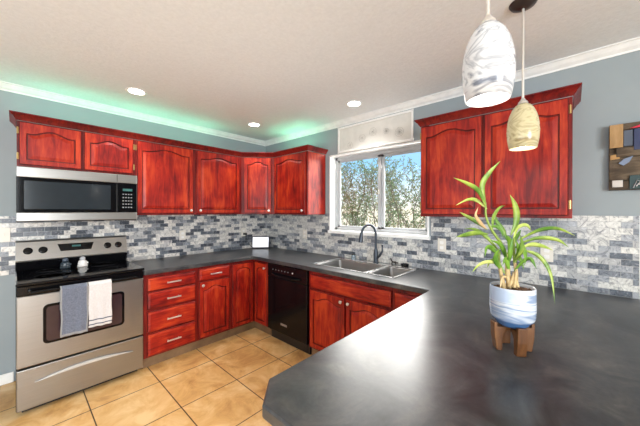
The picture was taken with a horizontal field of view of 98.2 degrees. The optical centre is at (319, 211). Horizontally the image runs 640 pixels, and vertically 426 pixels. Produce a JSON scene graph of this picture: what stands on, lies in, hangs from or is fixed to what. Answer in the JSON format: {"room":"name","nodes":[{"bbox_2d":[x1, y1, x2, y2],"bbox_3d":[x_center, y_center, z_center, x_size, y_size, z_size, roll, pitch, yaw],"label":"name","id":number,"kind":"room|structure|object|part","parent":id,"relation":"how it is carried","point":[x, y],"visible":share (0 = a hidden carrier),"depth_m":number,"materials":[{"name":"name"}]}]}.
{"room":"kitchen","nodes":[
{"label":"kitchen","id":0,"kind":"room"},
{"bbox_2d":[0,90,265,380],"bbox_3d":[-2.566,0.182,2.409,0.150,2.463,5.300,0,0,42],"label":"wall","id":1,"kind":"structure","parent":0,"point":[8,100],"depth_m":2.32,"materials":[{"name":"blue paint"}]},
{"bbox_2d":[0,371,13,385],"bbox_3d":[-3.370,1.372,1.408,0.014,0.085,2.435,0,0,42],"label":"baseboard","id":2,"kind":"structure","parent":1,"relation":"attached to","point":[6,378],"depth_m":2.28,"materials":[{"name":"white wood"}]},
{"bbox_2d":[16,120,134,175],"bbox_3d":[-2.158,-0.522,2.493,0.335,0.352,0.771,0,0,42],"label":"upper cabinet","id":3,"kind":"object","parent":1,"relation":"attached to","point":[38,145],"visible":0.94,"depth_m":2.33,"materials":[{"name":"brown wood"}]},
{"bbox_3d":[-2.171,-0.526,2.245,0.020,0.325,0.362,0,0,42],"label":"door","id":4,"kind":"part","parent":3,"relation":"part of","materials":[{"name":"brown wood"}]},
{"bbox_2d":[16,166,136,221],"bbox_3d":[-2.134,-0.132,2.470,0.382,0.420,0.773,0,0,42],"label":"microwave","id":5,"kind":"object","parent":3,"relation":"attached to","point":[42,194],"visible":1,"depth_m":2.29,"materials":[{"name":"silver metal"}]},
{"bbox_3d":[-2.058,-0.129,2.296,0.025,0.265,0.618,0,0,42],"label":"door","id":6,"kind":"part","parent":5,"relation":"part of","materials":[{"name":"black glass"}]},
{"bbox_3d":[-1.798,-0.129,2.583,0.025,0.265,0.153,0,0,42],"label":"control panel","id":7,"kind":"part","parent":5,"relation":"part of","materials":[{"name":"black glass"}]},
{"bbox_3d":[-1.915,-0.526,2.526,0.020,0.325,0.362,0,0,42],"label":"door","id":8,"kind":"part","parent":3,"relation":"part of","materials":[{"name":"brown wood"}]},
{"bbox_2d":[9,110,327,156],"bbox_3d":[-1.301,-0.728,2.967,2.866,0.055,0.774,0,0,-26],"label":"crown molding","id":9,"kind":"structure","parent":3,"relation":"attached to","point":[13,115],"depth_m":2.71,"materials":[{"name":"brown wood"}]},
{"bbox_2d":[0,214,264,275],"bbox_3d":[-1.818,0.277,3.114,0.008,0.485,2.950,0,0,42],"label":"tile backsplash","id":10,"kind":"structure","parent":1,"relation":"attached to","point":[147,236],"depth_m":3.08,"materials":[{"name":"tile"}]},
{"bbox_2d":[0,228,9,241],"bbox_3d":[-2.595,0.189,2.243,0.014,0.116,0.118,0,0,42],"label":"light switch","id":11,"kind":"object","parent":10,"relation":"attached to","point":[4,232],"visible":1,"depth_m":2.27,"materials":[{"name":"white plastic"}]},
{"bbox_2d":[179,230,185,239],"bbox_3d":[-1.637,0.278,3.300,0.009,0.116,0.072,0,0,42],"label":"wall outlet","id":12,"kind":"object","parent":10,"relation":"attached to","point":[182,233],"visible":1,"depth_m":3.30,"materials":[{"name":"white plastic"}]},
{"bbox_2d":[241,228,245,235],"bbox_3d":[-1.079,0.287,3.913,0.009,0.116,0.072,0,0,42],"label":"wall outlet","id":13,"kind":"object","parent":10,"relation":"attached to","point":[243,230],"visible":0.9,"depth_m":3.91,"materials":[{"name":"white plastic"}]},
{"bbox_2d":[135,140,194,214],"bbox_3d":[-1.693,-0.334,2.982,0.365,0.730,0.575,0,0,42],"label":"upper cabinet","id":14,"kind":"object","parent":1,"relation":"attached to","point":[165,174],"visible":0.9,"depth_m":2.85,"materials":[{"name":"brown wood"}]},
{"bbox_2d":[195,150,240,214],"bbox_3d":[-1.300,-0.334,3.413,0.365,0.730,0.589,0,0,42],"label":"upper cabinet","id":15,"kind":"object","parent":1,"relation":"attached to","point":[217,176],"visible":0.92,"depth_m":3.28,"materials":[{"name":"brown wood"}]},
{"bbox_2d":[241,157,273,213],"bbox_3d":[-0.806,-0.334,3.775,0.609,0.730,0.609,0,0,42],"label":"upper cabinet","id":16,"kind":"object","parent":1,"relation":"attached to","point":[257,173],"visible":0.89,"depth_m":3.54,"materials":[{"name":"brown wood"}]},
{"bbox_2d":[0,328,311,425],"bbox_3d":[0.076,1.483,0.006,7.300,0.120,5.300,0,0,42],"label":"floor","id":17,"kind":"structure","parent":0,"point":[224,382],"depth_m":2.17,"materials":[{"name":"beige tile"}]},
{"bbox_2d":[15,235,143,412],"bbox_3d":[-2.021,0.828,2.353,0.711,1.172,0.762,0,0,42],"label":"electric range","id":18,"kind":"object","parent":17,"relation":"on","point":[50,367],"visible":0.99,"depth_m":2.18,"materials":[{"name":"silver metal"}]},
{"bbox_3d":[-2.413,0.322,2.291,0.034,0.058,0.058,-19,-13,41],"label":"knob","id":19,"kind":"part","parent":18,"relation":"part of","materials":[{"name":"black plastic"}]},
{"bbox_3d":[-2.354,0.322,2.357,0.034,0.058,0.058,-19,-13,41],"label":"knob","id":20,"kind":"part","parent":18,"relation":"part of","materials":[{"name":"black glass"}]},
{"bbox_2d":[60,258,71,268],"bbox_3d":[-2.217,0.443,2.414,0.077,0.089,0.079,0,0,25],"label":"pepper shaker","id":21,"kind":"object","parent":18,"relation":"on","point":[65,264],"visible":1,"depth_m":2.40,"materials":[{"name":"blue ceramic"}]},
{"bbox_3d":[-2.243,0.327,2.555,0.108,0.171,0.762,0,0,42],"label":"control panel","id":22,"kind":"part","parent":18,"relation":"part of","materials":[{"name":"metal"}]},
{"bbox_2d":[60,282,88,337],"bbox_3d":[-1.817,0.719,2.050,0.056,0.365,0.158,0,0,42],"label":"dish towel","id":23,"kind":"object","parent":18,"relation":"hanging from","point":[74,297],"visible":1,"depth_m":2.04,"materials":[{"name":"grey fabric"}]},
{"bbox_3d":[-1.824,1.230,2.174,0.044,0.280,0.754,0,0,42],"label":"storage drawer","id":24,"kind":"part","parent":18,"relation":"part of","materials":[{"name":"metal"}]},
{"bbox_3d":[-1.823,0.830,2.173,0.044,0.494,0.754,0,0,42],"label":"oven door","id":25,"kind":"part","parent":18,"relation":"part of","materials":[{"name":"metal"}]},
{"bbox_3d":[-1.821,0.547,2.171,0.047,0.068,0.754,0,0,42],"label":"panel","id":26,"kind":"part","parent":18,"relation":"part of","materials":[{"name":"metal"}]},
{"bbox_2d":[15,260,143,286],"bbox_3d":[-2.036,0.499,2.367,0.668,0.020,0.762,0,0,42],"label":"cooktop","id":27,"kind":"object","parent":18,"relation":"in","point":[41,276],"depth_m":2.25,"materials":[{"name":"black glass"}]},
{"bbox_2d":[77,256,88,266],"bbox_3d":[-2.137,0.443,2.495,0.077,0.089,0.079,0,0,25],"label":"salt shaker","id":28,"kind":"object","parent":18,"relation":"on","point":[82,262],"visible":1,"depth_m":2.48,"materials":[{"name":"white ceramic"}]},
{"bbox_3d":[-1.781,0.553,2.135,0.063,0.022,0.642,0,0,42],"label":"handle","id":29,"kind":"part","parent":18,"relation":"part of","materials":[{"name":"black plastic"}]},
{"bbox_3d":[-1.807,0.804,2.151,0.001,0.248,0.451,0,0,42],"label":"glass","id":30,"kind":"part","parent":18,"relation":"part of","materials":[{"name":"black glass"}]},
{"bbox_2d":[88,279,111,327],"bbox_3d":[-1.715,0.709,2.162,0.055,0.345,0.146,0,0,42],"label":"dish towel","id":31,"kind":"object","parent":18,"relation":"hanging from","point":[99,292],"visible":0.99,"depth_m":2.15,"materials":[{"name":"white fabric"}]},
{"bbox_3d":[-2.054,0.321,2.686,0.034,0.058,0.058,-19,-13,41],"label":"knob","id":32,"kind":"part","parent":18,"relation":"part of","materials":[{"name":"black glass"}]},
{"bbox_3d":[-1.997,0.321,2.749,0.034,0.058,0.058,-19,-13,41],"label":"knob","id":33,"kind":"part","parent":18,"relation":"part of","materials":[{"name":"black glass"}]},
{"bbox_2d":[142,268,196,368],"bbox_3d":[-1.619,0.987,2.831,0.664,0.851,0.473,0,0,42],"label":"base cabinet","id":34,"kind":"object","parent":17,"relation":"on","point":[169,298],"visible":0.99,"depth_m":2.62,"materials":[{"name":"brown wood"}]},
{"bbox_3d":[-1.401,1.201,2.641,0.020,0.198,0.425,0,0,42],"label":"drawer","id":35,"kind":"part","parent":34,"relation":"part of","materials":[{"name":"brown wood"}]},
{"bbox_3d":[-1.401,0.994,2.640,0.020,0.185,0.425,0,0,42],"label":"drawer","id":36,"kind":"part","parent":34,"relation":"part of","materials":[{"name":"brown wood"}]},
{"bbox_3d":[-1.401,0.804,2.640,0.020,0.152,0.425,0,0,42],"label":"drawer","id":37,"kind":"part","parent":34,"relation":"part of","materials":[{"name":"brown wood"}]},
{"bbox_3d":[-1.401,0.656,2.640,0.020,0.118,0.425,0,0,42],"label":"drawer","id":38,"kind":"part","parent":34,"relation":"part of","materials":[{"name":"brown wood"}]},
{"bbox_2d":[195,263,229,348],"bbox_3d":[-1.334,0.987,3.144,0.664,0.851,0.371,0,0,42],"label":"base cabinet","id":39,"kind":"object","parent":17,"relation":"on","point":[213,282],"visible":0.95,"depth_m":2.93,"materials":[{"name":"brown wood"}]},
{"bbox_3d":[-1.119,0.646,2.949,0.020,0.120,0.335,0,0,42],"label":"drawer","id":40,"kind":"part","parent":39,"relation":"part of","materials":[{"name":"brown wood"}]},
{"bbox_3d":[-1.120,1.005,2.950,0.020,0.568,0.335,0,0,42],"label":"door","id":41,"kind":"part","parent":39,"relation":"part of","materials":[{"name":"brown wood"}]},
{"bbox_2d":[228,259,271,336],"bbox_3d":[-0.810,0.987,3.550,0.894,0.851,0.929,0,0,42],"label":"base cabinet","id":42,"kind":"object","parent":17,"relation":"on","point":[248,278],"visible":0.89,"depth_m":3.20,"materials":[{"name":"brown wood"}]},
{"bbox_3d":[-0.891,0.945,3.200,0.020,0.708,0.268,0,0,42],"label":"door","id":43,"kind":"part","parent":42,"relation":"part of","materials":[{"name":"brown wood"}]},
{"bbox_3d":[-0.684,0.946,3.221,0.235,0.708,0.020,0,0,42],"label":"door","id":44,"kind":"part","parent":42,"relation":"part of","materials":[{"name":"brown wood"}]},
{"bbox_2d":[268,263,311,354],"bbox_3d":[-0.162,0.990,3.127,0.626,0.848,0.680,0,0,42],"label":"dishwasher","id":45,"kind":"object","parent":17,"relation":"on","point":[288,287],"visible":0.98,"depth_m":2.88,"materials":[{"name":"black plastic"}]},
{"bbox_3d":[-0.372,0.683,2.891,0.457,0.029,0.049,0,0,42],"label":"handle","id":46,"kind":"part","parent":45,"relation":"part of","materials":[{"name":"black plastic"}]},
{"bbox_3d":[-0.347,0.642,2.919,0.622,0.142,0.033,0,0,42],"label":"control panel","id":47,"kind":"part","parent":45,"relation":"part of","materials":[{"name":"black plastic"}]},
{"bbox_3d":[-0.316,1.371,2.956,0.610,0.086,0.020,0,0,42],"label":"kick plate","id":48,"kind":"part","parent":45,"relation":"part of","materials":[{"name":"black plastic"}]},
{"bbox_2d":[309,271,392,354],"bbox_3d":[0.411,0.991,2.617,0.888,0.851,0.661,0,0,42],"label":"base cabinet","id":49,"kind":"object","parent":17,"relation":"on","point":[339,307],"visible":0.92,"depth_m":2.44,"materials":[{"name":"red wood"}]},
{"bbox_3d":[0.062,1.022,2.543,0.420,0.550,0.020,0,0,42],"label":"door","id":50,"kind":"part","parent":49,"relation":"part of","materials":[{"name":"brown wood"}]},
{"bbox_3d":[0.225,0.665,2.394,0.860,0.125,0.020,0,0,42],"label":"false drawer","id":51,"kind":"part","parent":49,"relation":"part of","materials":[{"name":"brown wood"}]},
{"bbox_3d":[0.383,1.024,2.251,0.420,0.550,0.020,0,0,42],"label":"door","id":52,"kind":"part","parent":49,"relation":"part of","materials":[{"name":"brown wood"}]},
{"bbox_2d":[393,288,421,309],"bbox_3d":[0.870,0.993,2.220,0.320,0.851,0.631,0,0,42],"label":"base cabinet","id":53,"kind":"object","parent":17,"relation":"on","point":[400,297],"visible":0.06,"depth_m":2.04,"materials":[{"name":"red wood"}]},
{"bbox_3d":[0.665,0.667,1.994,0.280,0.125,0.020,0,0,42],"label":"false drawer","id":54,"kind":"part","parent":53,"relation":"part of","materials":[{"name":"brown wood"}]},
{"bbox_3d":[0.786,0.995,1.364,0.680,0.851,2.005,0,0,42],"label":"cabinet","id":55,"kind":"object","parent":17,"relation":"on","visible":0},
{"bbox_2d":[129,247,639,425],"bbox_3d":[-0.122,0.545,2.140,3.811,0.040,2.090,0,0,42],"label":"countertop","id":56,"kind":"structure","parent":55,"relation":"on","point":[433,359],"depth_m":0.97,"materials":[{"name":"grey stone"}]},
{"bbox_2d":[252,236,268,248],"bbox_3d":[-0.845,0.434,3.951,0.244,0.170,0.078,0,0,-6],"label":"screen","id":57,"kind":"object","parent":56,"relation":"on","point":[258,242],"visible":1,"depth_m":3.94,"materials":[{"name":"white plastic"}]},
{"bbox_2d":[312,257,418,278],"bbox_3d":[0.414,0.607,2.667,0.901,0.175,0.491,0,0,42],"label":"sink","id":58,"kind":"object","parent":56,"relation":"in","point":[367,267],"visible":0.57,"depth_m":2.78,"materials":[{"name":"metal"}]},
{"bbox_3d":[0.299,0.608,2.742,0.591,0.172,0.412,0,0,42],"label":"bowl","id":59,"kind":"part","parent":58,"relation":"part of","materials":[{"name":"metal"}]},
{"bbox_3d":[0.626,0.599,2.444,0.247,0.152,0.412,0,0,42],"label":"bowl","id":60,"kind":"part","parent":58,"relation":"part of","materials":[{"name":"metal"}]},
{"bbox_2d":[359,224,382,262],"bbox_3d":[0.505,0.319,2.795,0.257,0.400,0.097,0,0,-8],"label":"kitchen faucet","id":61,"kind":"object","parent":56,"relation":"on","point":[375,254],"visible":1,"depth_m":2.80,"materials":[{"name":"grey metal"}]},
{"bbox_3d":[0.603,0.401,2.791,0.074,0.146,0.032,0,0,35],"label":"lever handle","id":62,"kind":"part","parent":61,"relation":"part of","materials":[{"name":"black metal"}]},
{"bbox_2d":[401,263,408,266],"bbox_3d":[0.810,0.510,2.643,0.074,0.030,0.074,0,0,42],"label":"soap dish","id":63,"kind":"object","parent":56,"relation":"on","point":[402,264],"visible":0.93,"depth_m":2.62,"materials":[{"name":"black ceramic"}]},
{"bbox_2d":[490,319,534,356],"bbox_3d":[0.742,0.476,1.070,0.124,0.105,0.124,0,0,-38],"label":"plant stand","id":64,"kind":"object","parent":56,"relation":"on","point":[523,338],"visible":0.72,"depth_m":1.05,"materials":[{"name":"brown wood"}]},
{"bbox_3d":[0.700,0.476,1.076,0.060,0.105,0.034,0,0,7],"label":"leg","id":65,"kind":"part","parent":64,"relation":"part of","materials":[{"name":"brown wood"}]},
{"bbox_3d":[0.747,0.476,1.112,0.034,0.105,0.060,0,0,7],"label":"leg","id":66,"kind":"part","parent":64,"relation":"part of","materials":[{"name":"brown wood"}]},
{"bbox_2d":[455,161,574,328],"bbox_3d":[0.751,0.124,1.069,0.518,0.629,0.151,0,0,1],"label":"potted plant","id":67,"kind":"object","parent":64,"relation":"on","point":[512,303],"visible":1,"depth_m":1.05,"materials":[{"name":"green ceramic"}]},
{"bbox_3d":[0.670,0.045,1.070,0.069,0.163,0.012,0,0,0],"label":"stem","id":68,"kind":"part","parent":67,"relation":"part of","materials":[{"name":"green plant"}]},
{"bbox_3d":[0.742,0.361,1.070,0.151,0.153,0.151,0,0,42],"label":"pot","id":69,"kind":"part","parent":67,"relation":"part of","materials":[{"name":"white ceramic"}]},
{"bbox_3d":[0.752,0.149,1.071,0.013,0.095,0.012,0,0,42],"label":"stem","id":70,"kind":"part","parent":67,"relation":"part of","materials":[{"name":"green plant"}]},
{"bbox_3d":[0.736,0.476,1.029,0.034,0.105,0.060,0,0,7],"label":"leg","id":71,"kind":"part","parent":64,"relation":"part of","materials":[{"name":"brown wood"}]},
{"bbox_3d":[0.783,0.476,1.065,0.060,0.105,0.034,0,0,7],"label":"leg","id":72,"kind":"part","parent":64,"relation":"part of","materials":[{"name":"brown wood"}]},
{"bbox_2d":[0,0,639,140],"bbox_3d":[0.080,-1.100,0.000,7.300,0.120,5.300,0,0,42],"label":"ceiling","id":73,"kind":"structure","parent":0,"point":[286,67],"depth_m":1.77,"materials":[{"name":"white paint"}]},
{"bbox_2d":[125,87,146,95],"bbox_3d":[-1.598,-1.044,2.413,0.164,0.006,0.164,0,0,42],"label":"recessed light","id":74,"kind":"object","parent":73,"relation":"in","point":[135,91],"visible":1,"depth_m":2.41,"materials":[{"name":"white"}]},
{"bbox_2d":[247,122,260,126],"bbox_3d":[-0.793,-1.045,3.331,0.164,0.006,0.164,0,0,42],"label":"recessed light","id":75,"kind":"object","parent":73,"relation":"in","point":[252,124],"visible":1,"depth_m":3.32,"materials":[{"name":"white"}]},
{"bbox_2d":[346,100,362,106],"bbox_3d":[0.329,-1.042,2.680,0.164,0.006,0.164,0,0,42],"label":"recessed light","id":76,"kind":"object","parent":73,"relation":"in","point":[355,103],"visible":1,"depth_m":2.67,"materials":[{"name":"white"}]},
{"bbox_2d":[462,0,515,107],"bbox_3d":[0.496,-0.685,0.818,0.137,0.710,0.137,0,0,-20],"label":"pendant lamp","id":77,"kind":"object","parent":73,"relation":"hanging from","point":[489,61],"visible":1,"depth_m":0.77,"materials":[{"name":"white glass"}]},
{"bbox_3d":[0.496,-0.798,0.818,0.011,0.446,0.010,0,0,42],"label":"stem","id":78,"kind":"part","parent":77,"relation":"part of","materials":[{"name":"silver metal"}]},
{"bbox_2d":[506,0,539,150],"bbox_3d":[1.013,-0.678,1.383,0.137,0.725,0.137,0,0,-20],"label":"pendant lamp","id":79,"kind":"object","parent":73,"relation":"hanging from","point":[523,125],"visible":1,"depth_m":1.35,"materials":[{"name":"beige glass"}]},
{"bbox_3d":[1.012,-0.426,1.383,0.137,0.222,0.137,0,0,42],"label":"lamp shade","id":80,"kind":"part","parent":79,"relation":"part of","materials":[{"name":"beige glass"}]},
{"bbox_3d":[1.013,-0.791,1.382,0.011,0.461,0.010,0,0,42],"label":"stem","id":81,"kind":"part","parent":79,"relation":"part of","materials":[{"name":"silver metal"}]},
{"bbox_2d":[266,50,639,298],"bbox_3d":[1.811,0.190,1.907,7.000,2.463,0.150,0,0,42],"label":"wall","id":82,"kind":"structure","parent":0,"point":[610,95],"depth_m":1.83,"materials":[{"name":"blue paint"}]},
{"bbox_2d":[274,151,324,214],"bbox_3d":[-0.275,-0.332,3.456,0.604,0.730,0.365,0,0,42],"label":"upper cabinet","id":83,"kind":"object","parent":82,"relation":"attached to","point":[299,178],"visible":1,"depth_m":3.29,"materials":[{"name":"brown wood"}]},
{"bbox_3d":[-0.372,-0.336,3.352,0.552,0.702,0.020,0,0,42],"label":"door","id":84,"kind":"part","parent":83,"relation":"part of","materials":[{"name":"brown wood"}]},
{"bbox_3d":[-0.036,-0.332,3.273,0.004,0.722,0.290,0,0,42],"label":"panel","id":85,"kind":"part","parent":83,"relation":"part of","materials":[{"name":"brown wood"}]},
{"bbox_2d":[0,37,639,145],"bbox_3d":[0.080,-1.011,0.000,7.000,0.057,5.000,0,0,42],"label":"trim","id":86,"kind":"structure","parent":82,"relation":"attached to","point":[631,45],"depth_m":2.53,"materials":[{"name":"white wood"}]},
{"bbox_2d":[338,109,413,153],"bbox_3d":[0.551,-0.826,2.933,0.916,0.303,0.024,0,0,42],"label":"window valance","id":87,"kind":"object","parent":82,"relation":"attached to","point":[396,128],"visible":1,"depth_m":2.88,"materials":[{"name":"grey fabric"}]},
{"bbox_2d":[328,140,430,239],"bbox_3d":[0.603,-0.209,2.982,1.217,0.929,0.183,0,0,42],"label":"window","id":88,"kind":"structure","parent":82,"relation":"in","point":[335,161],"depth_m":3.00,"materials":[{"name":"white plastic"}]},
{"bbox_3d":[0.443,-0.217,3.192,0.594,0.813,0.018,0,0,42],"label":"sash","id":89,"kind":"part","parent":88,"relation":"part of","materials":[{"name":"grey plastic"}]},
{"bbox_3d":[0.602,0.237,2.983,1.217,0.036,0.183,0,0,42],"label":"sill","id":90,"kind":"part","parent":88,"relation":"part of","materials":[{"name":"white wood"}]},
{"bbox_3d":[0.862,-0.215,2.837,0.518,0.813,0.018,0,0,42],"label":"sash","id":91,"kind":"part","parent":88,"relation":"part of","materials":[{"name":"grey plastic"}]},
{"bbox_2d":[265,213,638,298],"bbox_3d":[0.557,0.272,2.941,3.736,0.504,0.008,0,0,42],"label":"tile backsplash","id":92,"kind":"structure","parent":82,"relation":"attached to","point":[602,256],"depth_m":2.11,"materials":[{"name":"tile"}]},
{"bbox_2d":[303,229,306,238],"bbox_3d":[-0.201,0.289,3.619,0.072,0.116,0.009,0,0,42],"label":"wall outlet","id":93,"kind":"object","parent":92,"relation":"attached to","point":[304,231],"visible":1,"depth_m":3.61,"materials":[{"name":"white plastic"}]},
{"bbox_2d":[438,238,445,251],"bbox_3d":[1.079,0.294,2.455,0.072,0.116,0.009,0,0,42],"label":"wall outlet","id":94,"kind":"object","parent":92,"relation":"attached to","point":[441,242],"visible":1,"depth_m":2.45,"materials":[{"name":"white plastic"}]},
{"bbox_2d":[540,245,552,261],"bbox_3d":[1.611,0.296,1.970,0.072,0.116,0.009,0,0,42],"label":"wall outlet","id":95,"kind":"object","parent":92,"relation":"attached to","point":[547,254],"visible":0.85,"depth_m":1.96,"materials":[{"name":"white plastic"}]},
{"bbox_2d":[414,82,581,218],"bbox_3d":[1.260,-0.355,2.067,1.001,0.788,0.354,0,0,42],"label":"upper cabinet","id":96,"kind":"object","parent":82,"relation":"attached to","point":[539,179],"depth_m":1.89,"materials":[{"name":"brown wood"}]},
{"bbox_3d":[0.988,-0.331,2.114,0.436,0.702,0.020,0,0,42],"label":"door","id":97,"kind":"part","parent":96,"relation":"part of","materials":[{"name":"brown wood"}]},
{"bbox_3d":[1.324,-0.330,1.808,0.442,0.702,0.020,0,0,42],"label":"door","id":98,"kind":"part","parent":96,"relation":"part of","materials":[{"name":"brown wood"}]},
{"bbox_2d":[609,121,639,190],"bbox_3d":[2.050,-0.327,1.550,0.600,0.431,0.053,0,0,42],"label":"wall art","id":99,"kind":"object","parent":82,"relation":"attached to","point":[624,139],"visible":1,"depth_m":1.70,"materials":[{"name":"brown wood"}]},
{"bbox_2d":[639,216,639,298],"bbox_3d":[1.940,0.277,1.681,0.004,0.506,0.010,0,0,42],"label":"trim","id":100,"kind":"structure","parent":82,"relation":"attached to","point":[639,216],"depth_m":1.68,"materials":[{"name":"silver"}]},
{"label":"outside","id":101,"kind":"structure","parent":0,"visible":0},
{"bbox_3d":[1.513,1.731,8.271,14.000,0.050,8.840,0,0,42],"label":"ground","id":102,"kind":"structure","parent":101,"visible":0},
{"bbox_2d":[341,156,424,228],"bbox_3d":[0.948,0.259,4.741,1.459,2.921,3.843,0,0,-40],"label":"tree","id":103,"kind":"object","parent":102,"relation":"on","point":[390,185],"visible":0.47,"depth_m":4.60,"materials":[{"name":"green plant"}]}
]}

